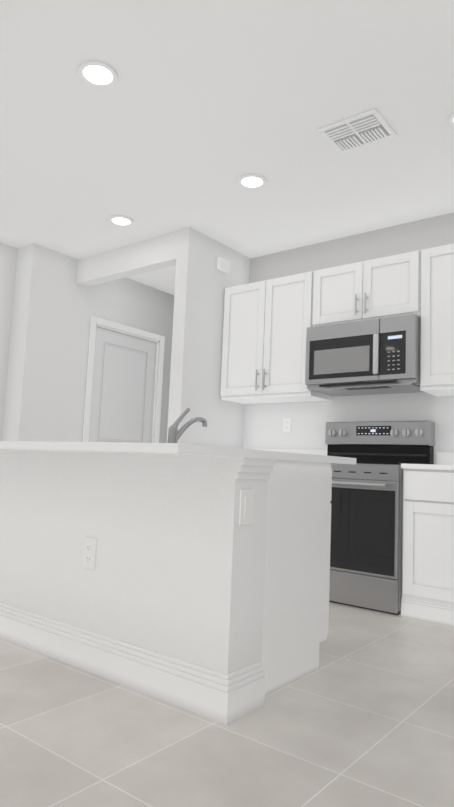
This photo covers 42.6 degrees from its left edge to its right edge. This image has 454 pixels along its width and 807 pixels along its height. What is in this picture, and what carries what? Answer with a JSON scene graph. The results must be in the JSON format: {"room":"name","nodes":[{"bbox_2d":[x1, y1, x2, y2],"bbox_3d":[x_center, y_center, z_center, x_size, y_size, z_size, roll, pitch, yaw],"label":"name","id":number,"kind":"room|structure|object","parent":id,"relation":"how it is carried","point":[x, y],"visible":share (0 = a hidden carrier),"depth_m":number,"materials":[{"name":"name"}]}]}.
{"room":"kitchen","nodes":[
{"label":"kitchen","id":0,"kind":"room"},
{"bbox_2d":[0,242,17,440],"bbox_3d":[-2.103,-0.065,5.138,0.120,2.759,0.250,-2,-8,38],"label":"wall","id":1,"kind":"structure","parent":0,"point":[8,258],"depth_m":5.22,"materials":[{"name":"paint"}]},
{"bbox_2d":[2,243,45,440],"bbox_3d":[-1.890,-0.049,5.206,0.373,2.759,0.120,-2,-8,38],"label":"wall","id":2,"kind":"structure","parent":0,"point":[19,397],"depth_m":5.16,"materials":[{"name":"paint"}]},
{"bbox_2d":[30,248,173,442],"bbox_3d":[-0.988,0.092,6.154,0.120,2.759,2.500,-2,-8,38],"label":"wall","id":3,"kind":"structure","parent":0,"point":[56,389],"depth_m":5.49,"materials":[{"name":"paint"}]},
{"bbox_2d":[89,327,155,442],"bbox_3d":[-1.079,0.356,5.949,0.101,2.158,0.873,-2,-8,38],"label":"hall door","id":4,"kind":"structure","parent":3,"relation":"in","point":[122,389],"depth_m":6.00,"materials":[{"name":"paint"}]},
{"bbox_2d":[76,230,177,286],"bbox_3d":[-0.884,-1.275,5.206,1.297,0.239,0.120,-2,-8,38],"label":"header beam","id":5,"kind":"structure","parent":0,"point":[149,255],"depth_m":5.12,"materials":[{"name":"paint"}]},
{"bbox_2d":[167,227,249,447],"bbox_3d":[0.245,0.065,5.425,0.130,2.759,2.140,-2,-8,38],"label":"wall","id":6,"kind":"structure","parent":0,"point":[202,282],"depth_m":4.77,"materials":[{"name":"paint"}]},
{"bbox_2d":[0,602,453,806],"bbox_3d":[-1.315,1.045,1.782,5.400,0.100,9.540,-2,-8,38],"label":"floor","id":7,"kind":"structure","parent":0,"point":[362,715],"depth_m":1.85,"materials":[{"name":"tile"}]},
{"bbox_2d":[0,452,355,724],"bbox_3d":[-0.465,0.703,2.875,1.906,0.884,0.841,-2,-8,38],"label":"kitchen island","id":8,"kind":"object","parent":7,"relation":"on","point":[193,578],"depth_m":2.30,"materials":[{"name":"paint"}]},
{"bbox_2d":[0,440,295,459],"bbox_3d":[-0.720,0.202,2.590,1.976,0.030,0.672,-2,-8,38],"label":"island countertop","id":9,"kind":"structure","parent":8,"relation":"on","point":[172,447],"depth_m":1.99,"materials":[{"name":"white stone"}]},
{"bbox_2d":[238,490,254,524],"bbox_3d":[0.071,0.370,2.078,0.009,0.120,0.080,-2,-8,38],"label":"switch","id":10,"kind":"object","parent":8,"relation":"attached to","point":[246,498],"depth_m":2.07,"materials":[{"name":"white plastic"}]},
{"bbox_2d":[296,453,355,463],"bbox_3d":[-0.351,0.268,3.062,1.976,0.030,0.534,-2,-8,38],"label":"island countertop","id":11,"kind":"structure","parent":8,"relation":"on","point":[308,458],"depth_m":2.46,"materials":[{"name":"white stone"}]},
{"bbox_2d":[148,408,207,450],"bbox_3d":[-0.187,0.125,2.805,0.250,0.207,0.269,-2,-8,38],"label":"faucet","id":12,"kind":"object","parent":11,"relation":"on","point":[174,434],"depth_m":2.75,"materials":[{"name":"silver metal"}]},
{"bbox_2d":[325,421,434,614],"bbox_3d":[0.905,0.713,4.031,0.828,1.228,0.754,-2,-8,38],"label":"range","id":13,"kind":"object","parent":7,"relation":"on","point":[366,501],"visible":0.69,"depth_m":3.69,"materials":[{"name":"silver metal"}]},
{"bbox_2d":[401,467,453,626],"bbox_3d":[1.639,0.861,3.507,0.956,0.882,0.660,-2,-8,38],"label":"base cabinet","id":14,"kind":"object","parent":7,"relation":"on","point":[428,496],"depth_m":3.45,"materials":[{"name":"white wood"}]},
{"bbox_2d":[401,463,453,470],"bbox_3d":[1.652,0.405,3.548,0.956,0.030,0.680,-2,-8,38],"label":"countertop","id":15,"kind":"structure","parent":14,"relation":"on","point":[439,466],"depth_m":3.50,"materials":[{"name":"white stone"}]},
{"bbox_2d":[0,0,453,294],"bbox_3d":[-1.196,-1.795,2.089,5.400,0.100,9.540,-2,-8,38],"label":"ceiling","id":16,"kind":"structure","parent":0,"point":[194,113],"depth_m":3.23,"materials":[{"name":"paint"}]},
{"bbox_2d":[78,60,117,87],"bbox_3d":[-0.638,-1.629,2.881,0.190,0.012,0.190,-2,-8,38],"label":"recessed light","id":17,"kind":"object","parent":16,"relation":"in","point":[97,73],"visible":1,"depth_m":2.88,"materials":[{"name":"paint"}]},
{"bbox_2d":[109,215,132,225],"bbox_3d":[-0.839,-1.450,4.621,0.190,0.012,0.190,-2,-8,38],"label":"recessed light","id":18,"kind":"object","parent":16,"relation":"in","point":[119,220],"visible":0.98,"depth_m":4.61,"materials":[{"name":"paint"}]},
{"bbox_2d":[238,174,265,188],"bbox_3d":[0.168,-1.486,3.897,0.190,0.012,0.190,-2,-8,38],"label":"recessed light","id":19,"kind":"object","parent":16,"relation":"in","point":[252,181],"visible":0.98,"depth_m":3.89,"materials":[{"name":"paint"}]},
{"bbox_2d":[317,108,396,153],"bbox_3d":[0.735,-1.526,3.284,0.350,0.016,0.297,-2,-8,38],"label":"ceiling vent","id":20,"kind":"object","parent":16,"relation":"in","point":[363,129],"visible":1,"depth_m":3.27,"materials":[{"name":"metal"}]},
{"bbox_2d":[449,112,453,126],"bbox_3d":[1.284,-1.525,3.102,0.190,0.012,0.190,-2,-8,38],"label":"recessed light","id":21,"kind":"object","parent":16,"relation":"in","point":[451,120],"visible":0.94,"depth_m":3.12,"materials":[{"name":"paint"}]},
{"bbox_2d":[243,392,453,464],"bbox_3d":[1.235,0.228,4.412,2.664,2.300,0.120,-2,-8,38],"label":"wall","id":22,"kind":"structure","parent":0,"point":[263,425],"depth_m":4.66,"materials":[{"name":"paint"}]},
{"bbox_2d":[220,271,331,403],"bbox_3d":[0.409,-0.512,4.849,0.869,0.975,0.365,-2,-8,38],"label":"upper cabinet","id":23,"kind":"object","parent":22,"relation":"attached to","point":[266,323],"depth_m":4.69,"materials":[{"name":"white wood"}]},
{"bbox_2d":[311,249,422,326],"bbox_3d":[1.093,-0.793,4.355,0.830,0.465,0.365,-2,-8,38],"label":"upper cabinet","id":24,"kind":"object","parent":22,"relation":"attached to","point":[388,286],"depth_m":4.19,"materials":[{"name":"white wood"}]},
{"bbox_2d":[305,314,422,395],"bbox_3d":[1.042,-0.328,4.265,0.828,0.474,0.465,-2,-8,38],"label":"microwave","id":25,"kind":"object","parent":24,"relation":"attached to","point":[373,356],"visible":0.98,"depth_m":4.08,"materials":[{"name":"silver metal"}]},
{"bbox_2d":[419,243,453,396],"bbox_3d":[1.790,-0.570,3.779,0.957,0.975,0.365,-2,-8,38],"label":"upper cabinet","id":26,"kind":"object","parent":22,"relation":"attached to","point":[436,280],"depth_m":3.86,"materials":[{"name":"white wood"}]},
{"bbox_2d":[249,212,453,282],"bbox_3d":[1.293,-1.142,4.560,2.664,0.459,0.120,-2,-8,38],"label":"wall","id":27,"kind":"structure","parent":0,"point":[431,232],"depth_m":4.69,"materials":[{"name":"paint"}]},
{"bbox_3d":[-1.279,0.003,5.446,2.300,2.759,3.986,-2,-8,38],"label":"wall","id":28,"kind":"structure","parent":0,"visible":0},
{"bbox_2d":[82,315,164,442],"bbox_3d":[-1.103,0.322,5.981,0.136,2.255,1.025,-2,-8,38],"label":"trim","id":29,"kind":"structure","parent":28,"relation":"attached to","point":[95,322],"depth_m":6.02,"materials":[{"name":"paint"}]}
]}

